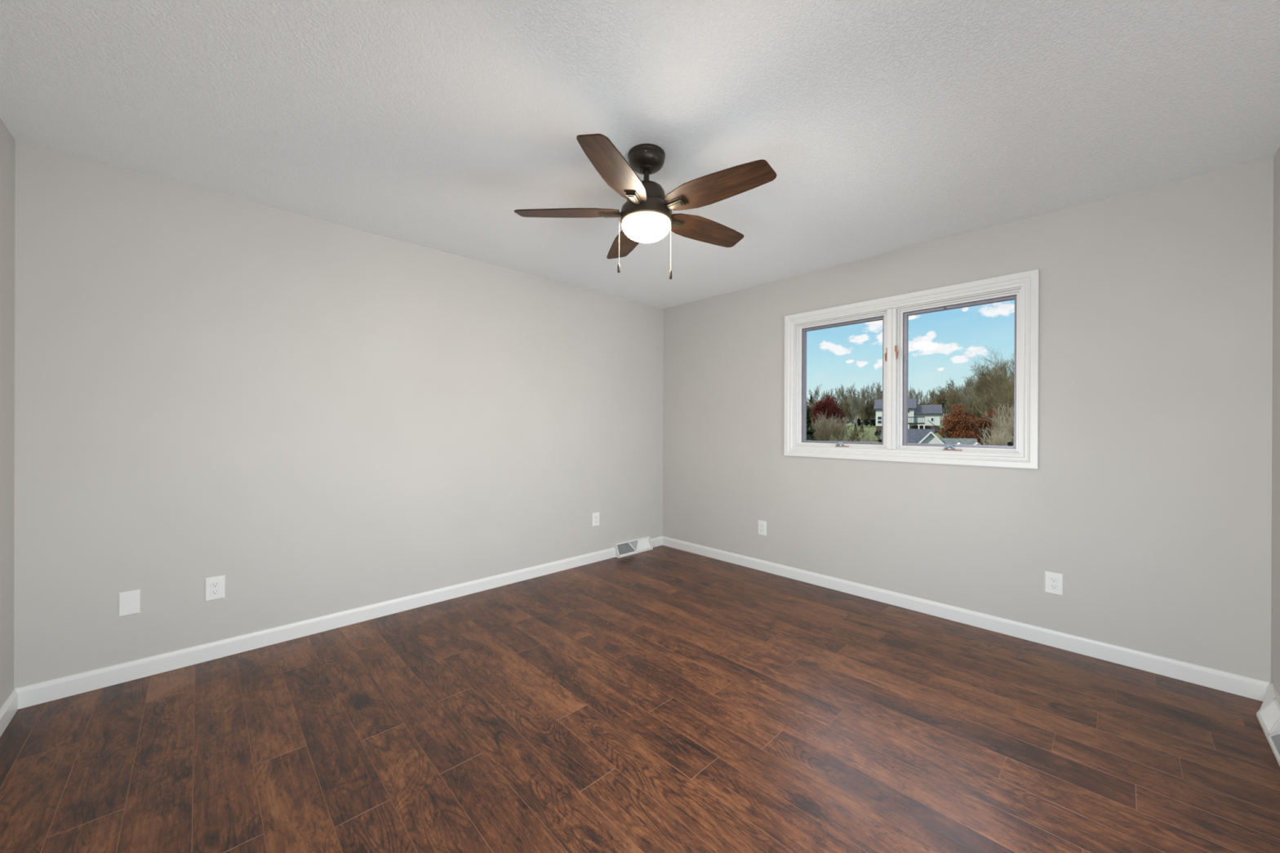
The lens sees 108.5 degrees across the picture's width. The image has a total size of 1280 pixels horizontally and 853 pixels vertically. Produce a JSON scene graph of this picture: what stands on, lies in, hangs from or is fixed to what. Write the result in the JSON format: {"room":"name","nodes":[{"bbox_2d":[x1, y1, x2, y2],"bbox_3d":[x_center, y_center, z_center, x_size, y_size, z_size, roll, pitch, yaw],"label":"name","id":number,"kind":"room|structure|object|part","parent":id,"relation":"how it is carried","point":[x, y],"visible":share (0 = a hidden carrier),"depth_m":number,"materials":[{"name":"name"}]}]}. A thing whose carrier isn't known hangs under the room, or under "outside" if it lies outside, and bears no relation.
{"room":"empty bedroom","nodes":[
{"label":"empty bedroom","id":0,"kind":"room"},
{"bbox_2d":[0,117,15,707],"bbox_3d":[-1.391,0.001,0.510,0.160,2.440,3.907,0,0,-44],"label":"wall","id":1,"kind":"structure","parent":0,"point":[7,143],"depth_m":1.90,"materials":[{"name":"beige paint"}]},
{"bbox_2d":[0,688,17,737],"bbox_3d":[-1.388,1.176,0.629,0.013,0.089,3.747,0,0,-44],"label":"baseboard","id":2,"kind":"structure","parent":1,"relation":"attached to","point":[8,709],"depth_m":1.89,"materials":[{"name":"white paint"}]},
{"bbox_2d":[13,140,663,688],"bbox_3d":[-1.335,-0.002,3.376,4.201,2.440,0.160,0,0,-44],"label":"wall","id":3,"kind":"structure","parent":0,"point":[319,417],"depth_m":2.59,"materials":[{"name":"beige paint"}]},
{"bbox_2d":[118,589,140,617],"bbox_3d":[-2.443,0.846,2.206,0.071,0.115,0.007,0,0,-44],"label":"blank wall plate","id":4,"kind":"object","parent":3,"relation":"attached to","point":[129,602],"visible":1,"depth_m":2.20,"materials":[{"name":"white plastic"}]},
{"bbox_2d":[204,574,225,601],"bbox_3d":[-2.224,0.847,2.414,0.079,0.122,0.009,0,0,-44],"label":"wall outlet","id":5,"kind":"object","parent":3,"relation":"attached to","point":[215,587],"visible":1,"depth_m":2.41,"materials":[{"name":"white plastic"}]},
{"bbox_2d":[210,589,219,595],"bbox_3d":[-2.223,0.867,2.412,0.034,0.024,0.003,0,0,-44],"label":"receptacle","id":6,"kind":"object","parent":5,"relation":"attached to","point":[213,592],"depth_m":2.41,"materials":[{"name":"white plastic"}]},
{"bbox_2d":[210,582,219,587],"bbox_3d":[-2.223,0.828,2.412,0.034,0.024,0.003,0,0,-44],"label":"receptacle","id":7,"kind":"object","parent":5,"relation":"attached to","point":[213,584],"depth_m":2.41,"materials":[{"name":"white plastic"}]},
{"bbox_2d":[14,536,662,709],"bbox_3d":[-1.222,1.174,3.370,4.041,0.089,0.013,0,0,-44],"label":"baseboard","id":8,"kind":"structure","parent":3,"relation":"attached to","point":[38,693],"depth_m":2.55,"materials":[{"name":"white paint"}]},
{"bbox_2d":[592,512,599,526],"bbox_3d":[-0.396,0.840,4.162,0.079,0.122,0.009,0,0,-44],"label":"wall outlet","id":9,"kind":"object","parent":3,"relation":"attached to","point":[596,515],"visible":1,"depth_m":4.16,"materials":[{"name":"white plastic"}]},
{"bbox_2d":[614,536,653,558],"bbox_3d":[-0.055,1.160,4.453,0.456,0.122,0.061,0,0,-44],"label":"floor vent","id":10,"kind":"object","parent":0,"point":[624,548],"visible":1,"depth_m":4.43,"materials":[{"name":"white metal"}]},
{"bbox_2d":[0,545,1279,852],"bbox_3d":[0.068,1.235,2.021,4.041,0.020,3.747,0,0,-44],"label":"floor","id":11,"kind":"structure","parent":0,"point":[662,699],"depth_m":1.79,"materials":[{"name":"brown laminate"}]},
{"bbox_2d":[1256,682,1279,766],"bbox_3d":[2.490,1.184,1.791,0.800,0.100,0.065,0,0,-44],"label":"floor vent","id":12,"kind":"object","parent":11,"relation":"in","point":[1268,716],"visible":1,"depth_m":1.87,"materials":[{"name":"white metal"}]},
{"bbox_2d":[0,0,1279,308],"bbox_3d":[0.077,-1.285,2.018,4.361,0.140,4.067,0,0,-44],"label":"ceiling","id":13,"kind":"structure","parent":0,"point":[883,126],"depth_m":1.76,"materials":[{"name":"white paint"}]},
{"bbox_2d":[514,133,777,279],"bbox_3d":[0.059,-0.938,2.064,1.116,0.555,1.114,0,0,-44],"label":"ceiling fan","id":14,"kind":"object","parent":13,"relation":"hanging from","point":[646,216],"visible":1,"depth_m":1.97,"materials":[{"name":"brown wood"}]},
{"bbox_3d":[-0.324,-0.959,2.073,0.466,0.006,0.159,0,12,1],"label":"blade","id":15,"kind":"part","parent":14,"relation":"part of","materials":[{"name":"brown wood"}]},
{"bbox_3d":[-0.091,-0.958,1.730,0.159,0.006,0.466,13,4,19],"label":"blade","id":16,"kind":"part","parent":14,"relation":"part of","materials":[{"name":"brown wood"}]},
{"bbox_3d":[-0.088,-0.836,2.061,0.014,0.223,0.008,0,0,-5],"label":"pull chain","id":17,"kind":"part","parent":14,"relation":"part of","materials":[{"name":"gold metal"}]},
{"bbox_3d":[-0.070,-0.959,2.400,0.159,0.006,0.466,-12,4,-16],"label":"blade","id":18,"kind":"part","parent":14,"relation":"part of","materials":[{"name":"brown wood"}]},
{"bbox_3d":[0.028,-0.877,2.062,0.217,0.082,0.217,0,0,-44],"label":"lamp globe","id":19,"kind":"part","parent":14,"relation":"part of","materials":[{"name":"white glass"}]},
{"bbox_3d":[0.138,-0.820,2.062,0.008,0.247,0.008,0,0,-44],"label":"pull chain","id":20,"kind":"part","parent":14,"relation":"part of","materials":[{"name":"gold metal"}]},
{"bbox_3d":[0.320,-0.957,2.259,0.466,0.006,0.159,0,-12,-35],"label":"blade","id":21,"kind":"part","parent":14,"relation":"part of","materials":[{"name":"brown wood"}]},
{"bbox_3d":[0.306,-0.957,1.846,0.466,0.006,0.159,0,-12,37],"label":"blade","id":22,"kind":"part","parent":14,"relation":"part of","materials":[{"name":"brown wood"}]},
{"bbox_2d":[662,157,1273,682],"bbox_3d":[1.591,0.009,3.471,0.160,2.440,4.067,0,0,-44],"label":"wall","id":23,"kind":"structure","parent":0,"point":[1149,492],"depth_m":2.53,"materials":[{"name":"beige paint"}]},
{"bbox_2d":[758,520,766,536],"bbox_3d":[1.038,0.865,3.924,0.009,0.122,0.079,0,0,-44],"label":"wall outlet","id":24,"kind":"object","parent":23,"relation":"attached to","point":[762,524],"visible":1,"depth_m":3.92,"materials":[{"name":"white plastic"}]},
{"bbox_2d":[783,268,1039,469],"bbox_3d":[1.786,-0.330,3.253,0.182,1.139,1.576,0,0,-44],"label":"window","id":25,"kind":"structure","parent":23,"relation":"in","point":[1026,297],"depth_m":3.15,"materials":[{"name":"white paint"}]},
{"bbox_3d":[1.525,-0.330,3.501,0.045,0.966,0.688,0,0,-44],"label":"sash","id":26,"kind":"part","parent":25,"relation":"part of","materials":[{"name":"clear glass"}]},
{"bbox_3d":[1.541,-0.331,3.528,0.034,0.921,0.620,0,0,-44],"label":"screen frame","id":27,"kind":"part","parent":25,"relation":"part of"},
{"bbox_3d":[1.758,-0.508,3.161,0.013,0.096,0.021,0,0,-44],"label":"lock lever","id":28,"kind":"part","parent":25,"relation":"part of","materials":[{"name":"orange metal"}]},
{"bbox_3d":[2.031,-0.328,2.972,0.045,0.966,0.664,0,0,-44],"label":"sash","id":29,"kind":"part","parent":25,"relation":"part of","materials":[{"name":"clear glass"}]},
{"bbox_3d":[2.053,-0.328,2.993,0.034,0.921,0.615,0,0,-44],"label":"screen frame","id":30,"kind":"part","parent":25,"relation":"part of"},
{"bbox_2d":[662,536,1269,701],"bbox_3d":[1.524,1.184,3.413,0.013,0.089,3.747,0,0,-44],"label":"baseboard","id":31,"kind":"structure","parent":23,"relation":"attached to","point":[1246,686],"depth_m":2.68,"materials":[{"name":"white paint"}]},
{"bbox_2d":[1044,570,1063,595],"bbox_3d":[2.320,0.880,2.584,0.009,0.122,0.079,0,0,-44],"label":"wall outlet","id":32,"kind":"object","parent":23,"relation":"attached to","point":[1054,582],"visible":1,"depth_m":2.58,"materials":[{"name":"white plastic"}]},
{"bbox_2d":[1049,584,1057,590],"bbox_3d":[2.318,0.899,2.582,0.003,0.024,0.034,0,0,-44],"label":"receptacle","id":33,"kind":"object","parent":32,"relation":"attached to","point":[1052,587],"depth_m":2.58,"materials":[{"name":"white plastic"}]},
{"bbox_2d":[1049,577,1057,582],"bbox_3d":[2.319,0.860,2.583,0.001,0.025,0.036,0,0,-44],"label":"receptacle","id":34,"kind":"object","parent":32,"relation":"attached to","point":[1052,580],"depth_m":2.58,"materials":[{"name":"white plastic"}]},
{"bbox_2d":[1271,146,1279,695],"bbox_3d":[1.422,0.011,0.608,4.041,2.440,0.160,0,0,-44],"label":"wall","id":35,"kind":"structure","parent":0,"point":[1275,561],"depth_m":2.01,"materials":[{"name":"beige paint"}]},
{"bbox_2d":[1266,682,1271,694],"bbox_3d":[1.358,1.187,0.672,4.041,0.089,0.013,0,0,-44],"label":"baseboard","id":36,"kind":"structure","parent":35,"relation":"attached to","point":[1269,683],"depth_m":2.05,"materials":[{"name":"white paint"}]},
{"label":"outside","id":37,"kind":"structure","parent":0,"visible":0},
{"bbox_2d":[806,403,999,441],"bbox_3d":[100.093,-7.072,220.191,440.000,28.082,460.000,0,0,-44],"label":"ground","id":38,"kind":"structure","parent":37,"point":[873,428],"depth_m":99.39,"materials":[{"name":"green plant"}]},
{"bbox_2d":[806,404,814,418],"bbox_3d":[36.375,-1.507,100.754,4.600,6.545,4.404,0,0,-44],"label":"leafy tree","id":39,"kind":"object","parent":38,"relation":"on","point":[808,408],"visible":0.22,"depth_m":100.12,"materials":[{"name":"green plant"}]},
{"bbox_2d":[806,412,818,440],"bbox_3d":[15.920,2.961,43.993,6.676,8.672,6.343,0,0,-40],"label":"conifer","id":40,"kind":"object","parent":38,"relation":"on","point":[809,433],"visible":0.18,"depth_m":43.77,"materials":[{"name":"green plant"}]},
{"bbox_2d":[808,387,817,401],"bbox_3d":[68.383,-9.651,181.623,3.802,11.185,4.352,0,0,-24],"label":"bare tree","id":41,"kind":"object","parent":38,"relation":"on","point":[810,388],"visible":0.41,"depth_m":181.92,"materials":[{"name":"grey plant"}]},
{"bbox_2d":[813,383,822,400],"bbox_3d":[75.357,-12.158,196.033,4.819,11.580,3.135,0,0,29],"label":"bare tree","id":42,"kind":"object","parent":38,"relation":"on","point":[816,391],"visible":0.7,"depth_m":195.96,"materials":[{"name":"plant"}]},
{"bbox_2d":[806,393,848,431],"bbox_3d":[32.389,-0.380,81.293,6.364,10.961,10.916,0,0,-44],"label":"tree","id":43,"kind":"object","parent":38,"relation":"on","point":[830,406],"visible":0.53,"depth_m":80.24,"materials":[{"name":"red plant"}]},
{"bbox_2d":[808,410,850,437],"bbox_3d":[24.151,2.229,60.829,7.214,9.486,6.518,0,0,44],"label":"bare tree","id":44,"kind":"object","parent":38,"relation":"on","point":[828,422],"visible":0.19,"depth_m":60.36,"materials":[{"name":"beige plant"}]},
{"bbox_2d":[806,420,865,441],"bbox_3d":[20.504,3.077,53.041,8.458,7.676,10.122,0,0,-44],"label":"bare tree","id":45,"kind":"object","parent":38,"relation":"on","point":[828,437],"visible":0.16,"depth_m":52.16,"materials":[{"name":"brown plant"}]},
{"bbox_2d":[834,387,842,408],"bbox_3d":[69.838,-8.632,162.351,3.974,11.837,4.549,0,0,35],"label":"bare tree","id":46,"kind":"object","parent":38,"relation":"on","point":[837,395],"visible":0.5,"depth_m":162.75,"materials":[{"name":"grey plant"}]},
{"bbox_2d":[839,385,845,401],"bbox_3d":[77.122,-10.331,175.443,2.875,11.884,4.420,0,0,-7],"label":"bare tree","id":47,"kind":"object","parent":38,"relation":"on","point":[842,385],"visible":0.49,"depth_m":174.93,"materials":[{"name":"plant"}]},
{"bbox_2d":[839,387,851,406],"bbox_3d":[65.244,-7.223,147.584,4.114,11.018,4.330,0,0,10],"label":"bare tree","id":48,"kind":"object","parent":38,"relation":"on","point":[842,393],"visible":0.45,"depth_m":147.29,"materials":[{"name":"grey plant"}]},
{"bbox_2d":[838,398,853,425],"bbox_3d":[51.772,-3.729,114.701,4.240,7.603,5.228,0,0,-44],"label":"bare tree","id":49,"kind":"object","parent":38,"relation":"on","point":[847,411],"visible":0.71,"depth_m":114.60,"materials":[{"name":"brown plant"}]},
{"bbox_2d":[819,423,879,442],"bbox_3d":[24.326,3.144,54.518,8.160,7.540,7.633,0,0,42],"label":"bare tree","id":50,"kind":"object","parent":38,"relation":"on","point":[838,428],"visible":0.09,"depth_m":52.87,"materials":[{"name":"brown plant"}]},
{"bbox_2d":[843,395,858,417],"bbox_3d":[56.511,-4.627,122.991,4.647,8.048,3.695,0,0,-1],"label":"tree","id":51,"kind":"object","parent":38,"relation":"on","point":[844,395],"visible":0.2,"depth_m":122.82,"materials":[{"name":"brown plant"}]},
{"bbox_2d":[847,382,855,407],"bbox_3d":[72.869,-9.070,159.706,3.565,12.678,2.769,0,0,-39],"label":"bare tree","id":52,"kind":"object","parent":38,"relation":"on","point":[851,388],"visible":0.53,"depth_m":159.47,"materials":[{"name":"grey plant"}]},
{"bbox_2d":[848,413,854,425],"bbox_3d":[52.637,-2.267,114.306,2.500,4.385,2.942,0,0,-37],"label":"tree","id":53,"kind":"object","parent":38,"relation":"on","point":[851,418],"visible":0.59,"depth_m":114.20,"materials":[{"name":"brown plant"}]},
{"bbox_2d":[843,420,863,425],"bbox_3d":[55.206,-0.379,118.075,7.600,2.193,5.200,0,0,-44],"label":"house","id":54,"kind":"structure","parent":38,"relation":"on","point":[849,422],"depth_m":115.69,"materials":[{"name":"white"}]},
{"bbox_2d":[828,428,882,442],"bbox_3d":[23.000,3.484,47.340,8.439,6.775,8.163,0,0,-3],"label":"bare tree","id":55,"kind":"object","parent":38,"relation":"on","point":[866,436],"visible":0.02,"depth_m":49.00,"materials":[{"name":"plant"}]},
{"bbox_2d":[847,393,866,426],"bbox_3d":[51.209,-3.812,109.113,5.351,8.415,4.846,0,0,-44],"label":"bare tree","id":56,"kind":"object","parent":38,"relation":"on","point":[852,400],"visible":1,"depth_m":108.68,"materials":[{"name":"grey plant"}]},
{"bbox_2d":[855,417,861,426],"bbox_3d":[51.828,-1.007,109.337,1.421,2.044,1.349,0,0,-44],"label":"shrub","id":57,"kind":"object","parent":38,"relation":"on","point":[858,419],"visible":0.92,"depth_m":109.00,"materials":[{"name":"green plant"}]},
{"bbox_2d":[855,390,862,417],"bbox_3d":[69.656,-7.043,146.323,3.763,10.308,3.287,0,0,6],"label":"bare tree","id":58,"kind":"object","parent":38,"relation":"on","point":[857,392],"visible":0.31,"depth_m":145.68,"materials":[{"name":"grey plant"}]},
{"bbox_2d":[859,386,866,398],"bbox_3d":[87.581,-11.086,180.593,2.650,10.530,3.412,0,0,-22],"label":"bare tree","id":59,"kind":"object","parent":38,"relation":"on","point":[864,390],"visible":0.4,"depth_m":180.22,"materials":[{"name":"plant"}]},
{"bbox_2d":[858,400,868,426],"bbox_3d":[54.787,-3.111,112.232,4.333,6.250,3.438,0,0,-23],"label":"tree","id":60,"kind":"object","parent":38,"relation":"on","point":[863,410],"visible":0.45,"depth_m":112.35,"materials":[{"name":"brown plant"}]},
{"bbox_2d":[860,386,870,404],"bbox_3d":[76.789,-8.447,157.614,2.765,10.830,4.251,0,0,42],"label":"bare tree","id":61,"kind":"object","parent":38,"relation":"on","point":[862,395],"visible":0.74,"depth_m":157.56,"materials":[{"name":"grey plant"}]},
{"bbox_2d":[857,395,873,418],"bbox_3d":[63.014,-5.014,130.898,5.456,7.768,4.338,0,0,-15],"label":"tree","id":62,"kind":"object","parent":38,"relation":"on","point":[869,396],"visible":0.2,"depth_m":130.51,"materials":[{"name":"brown plant"}]},
{"bbox_2d":[862,418,869,426],"bbox_3d":[53.143,-0.976,108.042,1.354,1.875,1.406,0,0,-44],"label":"shrub","id":63,"kind":"object","parent":38,"relation":"on","point":[866,422],"visible":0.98,"depth_m":107.86,"materials":[{"name":"green plant"}]},
{"bbox_2d":[860,400,871,424],"bbox_3d":[57.398,-3.357,116.524,4.112,6.497,4.481,0,0,-44],"label":"conifer","id":64,"kind":"object","parent":38,"relation":"on","point":[867,401],"visible":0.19,"depth_m":116.40,"materials":[{"name":"green plant"}]},
{"bbox_2d":[862,396,875,426],"bbox_3d":[55.295,-3.546,109.791,6.841,7.385,4.422,0,0,-44],"label":"bare tree","id":65,"kind":"object","parent":38,"relation":"on","point":[868,409],"visible":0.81,"depth_m":109.32,"materials":[{"name":"brown plant"}]},
{"bbox_2d":[863,380,875,402],"bbox_3d":[83.577,-10.533,167.816,3.792,12.375,4.341,0,0,-39],"label":"bare tree","id":66,"kind":"object","parent":38,"relation":"on","point":[873,384],"visible":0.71,"depth_m":167.47,"materials":[{"name":"plant"}]},
{"bbox_2d":[870,418,875,426],"bbox_3d":[54.107,-0.937,107.029,1.303,1.780,1.313,0,0,-44],"label":"shrub","id":67,"kind":"object","parent":38,"relation":"on","point":[873,421],"visible":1,"depth_m":106.79,"materials":[{"name":"green plant"}]},
{"bbox_2d":[871,385,879,418],"bbox_3d":[72.032,-7.167,140.799,2.771,10.650,3.567,0,0,-21],"label":"bare tree","id":68,"kind":"object","parent":38,"relation":"on","point":[877,394],"visible":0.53,"depth_m":140.68,"materials":[{"name":"grey plant"}]},
{"bbox_2d":[870,397,882,417],"bbox_3d":[56.288,-3.372,108.765,4.067,7.198,5.116,0,0,8],"label":"tree","id":69,"kind":"object","parent":38,"relation":"on","point":[874,411],"visible":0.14,"depth_m":109.09,"materials":[{"name":"brown plant"}]},
{"bbox_2d":[871,382,882,399],"bbox_3d":[80.428,-9.084,154.719,4.309,12.132,4.094,0,0,-33],"label":"bare tree","id":70,"kind":"object","parent":38,"relation":"on","point":[880,396],"visible":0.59,"depth_m":154.41,"materials":[{"name":"plant"}]},
{"bbox_2d":[873,430,880,442],"bbox_3d":[35.902,2.880,69.593,1.298,4.691,1.435,0,0,-44],"label":"shrub","id":71,"kind":"object","parent":38,"relation":"on","point":[877,431],"visible":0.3,"depth_m":69.49,"materials":[{"name":"green plant"}]},
{"bbox_2d":[855,431,908,442],"bbox_3d":[22.589,3.644,43.564,7.077,6.391,7.268,0,0,34],"label":"bare tree","id":72,"kind":"object","parent":38,"relation":"on","point":[870,431],"visible":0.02,"depth_m":45.44,"materials":[{"name":"plant"}]},
{"bbox_2d":[873,398,942,432],"bbox_3d":[53.792,-1.459,92.765,11.681,8.366,12.400,0,0,31],"label":"house","id":73,"kind":"structure","parent":38,"relation":"on","point":[919,416],"depth_m":89.53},
{"bbox_3d":[52.631,-1.263,87.970,2.891,1.129,3.000,0,0,31],"label":"railing","id":74,"kind":"part","parent":73,"relation":"part of","materials":[{"name":"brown wood"}]},
{"bbox_2d":[907,385,915,399],"bbox_3d":[86.452,-8.135,147.095,2.559,10.022,3.295,0,0,-5],"label":"bare tree","id":75,"kind":"object","parent":38,"relation":"on","point":[910,394],"visible":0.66,"depth_m":146.61,"materials":[{"name":"plant"}]},
{"bbox_2d":[911,387,919,401],"bbox_3d":[93.618,-8.901,156.987,3.276,9.075,3.448,0,0,-44],"label":"bare tree","id":76,"kind":"object","parent":38,"relation":"on","point":[913,388],"visible":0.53,"depth_m":156.86,"materials":[{"name":"grey plant"}]},
{"bbox_2d":[918,387,923,403],"bbox_3d":[101.411,-9.897,166.548,2.179,8.232,1.693,0,0,31],"label":"bare tree","id":77,"kind":"object","parent":38,"relation":"on","point":[921,397],"visible":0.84,"depth_m":166.49,"materials":[{"name":"grey plant"}]},
{"bbox_2d":[916,398,928,404],"bbox_3d":[63.068,-3.132,103.751,4.967,6.616,3.949,0,0,20],"label":"tree","id":78,"kind":"object","parent":38,"relation":"on","point":[927,398],"visible":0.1,"depth_m":103.84,"materials":[{"name":"brown plant"}]},
{"bbox_2d":[880,428,980,444],"bbox_3d":[31.311,3.976,49.922,9.411,7.404,11.660,0,0,32],"label":"gabled house","id":79,"kind":"structure","parent":38,"relation":"on","point":[915,435],"depth_m":48.98,"materials":[{"name":"grey"}]},
{"bbox_2d":[920,397,940,404],"bbox_3d":[63.526,-3.119,101.002,4.705,6.911,3.998,0,0,-7],"label":"tree","id":80,"kind":"object","parent":38,"relation":"on","point":[929,402],"visible":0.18,"depth_m":101.08,"materials":[{"name":"brown plant"}]},
{"bbox_2d":[928,388,938,401],"bbox_3d":[83.042,-6.565,130.230,2.945,9.052,2.287,0,0,19],"label":"bare tree","id":81,"kind":"object","parent":38,"relation":"on","point":[931,397],"visible":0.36,"depth_m":129.95,"materials":[{"name":"grey plant"}]},
{"bbox_2d":[929,391,949,412],"bbox_3d":[76.312,-5.041,117.178,6.194,7.790,4.925,0,0,-30],"label":"tree","id":82,"kind":"object","parent":38,"relation":"on","point":[933,393],"visible":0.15,"depth_m":116.94,"materials":[{"name":"brown plant"}]},
{"bbox_2d":[932,400,948,423],"bbox_3d":[69.952,-3.638,107.350,4.002,6.366,4.709,0,0,-14],"label":"tree","id":83,"kind":"object","parent":38,"relation":"on","point":[934,403],"visible":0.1,"depth_m":107.22,"materials":[{"name":"brown plant"}]},
{"bbox_2d":[934,387,951,426],"bbox_3d":[65.977,-4.043,99.855,4.105,8.707,5.174,0,0,23],"label":"tree","id":84,"kind":"object","parent":38,"relation":"on","point":[939,400],"visible":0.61,"depth_m":99.32,"materials":[{"name":"brown plant"}]},
{"bbox_2d":[941,382,951,399],"bbox_3d":[84.994,-7.070,128.300,2.325,9.888,3.575,0,0,-42],"label":"bare tree","id":85,"kind":"object","parent":38,"relation":"on","point":[945,389],"visible":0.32,"depth_m":128.15,"materials":[{"name":"plant"}]},
{"bbox_2d":[941,377,955,392],"bbox_3d":[93.817,-9.035,138.834,4.300,11.707,3.757,0,0,-18],"label":"bare tree","id":86,"kind":"object","parent":38,"relation":"on","point":[951,385],"visible":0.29,"depth_m":138.13,"materials":[{"name":"plant"}]},
{"bbox_2d":[935,387,969,414],"bbox_3d":[66.063,-3.936,97.001,6.280,8.733,4.993,0,0,-6],"label":"tree","id":87,"kind":"object","parent":38,"relation":"on","point":[955,399],"visible":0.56,"depth_m":96.64,"materials":[{"name":"brown plant"}]},
{"bbox_2d":[944,382,965,413],"bbox_3d":[71.770,-5.118,105.011,4.599,9.529,5.797,0,0,24],"label":"tree","id":88,"kind":"object","parent":38,"relation":"on","point":[949,393],"visible":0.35,"depth_m":104.72,"materials":[{"name":"brown plant"}]},
{"bbox_2d":[937,403,992,444],"bbox_3d":[37.232,2.133,53.074,5.663,9.756,6.065,0,0,-13],"label":"oak tree","id":89,"kind":"object","parent":38,"relation":"on","point":[957,426],"visible":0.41,"depth_m":52.32,"materials":[{"name":"brown plant"}]},
{"bbox_2d":[959,385,979,411],"bbox_3d":[68.164,-4.100,95.162,4.319,9.079,5.083,0,0,5],"label":"tree","id":90,"kind":"object","parent":38,"relation":"on","point":[973,385],"visible":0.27,"depth_m":94.93,"materials":[{"name":"brown plant"}]},
{"bbox_2d":[950,374,991,413],"bbox_3d":[65.183,-4.978,89.553,6.917,11.485,8.411,0,0,-44],"label":"bare tree","id":91,"kind":"object","parent":38,"relation":"on","point":[962,388],"visible":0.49,"depth_m":90.03,"materials":[{"name":"plant"}]},
{"bbox_2d":[953,393,1004,430],"bbox_3d":[53.406,-0.976,71.818,6.005,9.042,8.910,0,0,-44],"label":"bare tree","id":92,"kind":"object","parent":38,"relation":"on","point":[975,412],"visible":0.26,"depth_m":71.83,"materials":[{"name":"brown plant"}]},
{"bbox_2d":[963,357,1013,407],"bbox_3d":[66.844,-6.060,86.859,9.927,13.874,10.627,0,0,-44],"label":"bare tree","id":93,"kind":"object","parent":38,"relation":"on","point":[983,374],"visible":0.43,"depth_m":86.92,"materials":[{"name":"brown plant"}]},
{"bbox_2d":[964,401,1013,445],"bbox_3d":[32.583,2.265,40.620,6.334,9.212,6.629,0,0,26],"label":"bare tree","id":94,"kind":"object","parent":38,"relation":"on","point":[1011,423],"visible":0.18,"depth_m":40.64,"materials":[{"name":"beige plant"}]},
{"bbox_2d":[974,408,1005,444],"bbox_3d":[40.697,2.426,55.076,4.071,8.873,5.749,0,0,-3],"label":"oak tree","id":95,"kind":"object","parent":38,"relation":"on","point":[983,422],"visible":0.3,"depth_m":53.80,"materials":[{"name":"brown plant"}]},
{"bbox_2d":[970,382,1013,431],"bbox_3d":[50.387,-0.569,62.890,7.169,11.308,9.093,0,0,-44],"label":"bare tree","id":96,"kind":"object","parent":38,"relation":"on","point":[983,406],"visible":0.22,"depth_m":63.36,"materials":[{"name":"brown plant"}]},
{"bbox_2d":[971,422,1013,445],"bbox_3d":[28.859,3.212,36.200,5.065,7.261,6.436,0,0,32],"label":"bare tree","id":97,"kind":"object","parent":38,"relation":"on","point":[998,437],"visible":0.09,"depth_m":36.09,"materials":[{"name":"beige plant"}]},
{"bbox_2d":[972,348,1014,413],"bbox_3d":[58.589,-5.140,73.119,11.217,15.785,10.894,0,0,-44],"label":"bare tree","id":98,"kind":"object","parent":38,"relation":"on","point":[997,378],"visible":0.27,"depth_m":72.97,"materials":[{"name":"brown plant"}]},
{"bbox_2d":[977,368,1013,435],"bbox_3d":[49.180,-1.607,56.193,13.025,15.452,12.816,0,0,-44],"label":"bare tree","id":99,"kind":"object","parent":38,"relation":"on","point":[1007,379],"visible":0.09,"depth_m":57.38,"materials":[{"name":"brown plant"}]}
]}

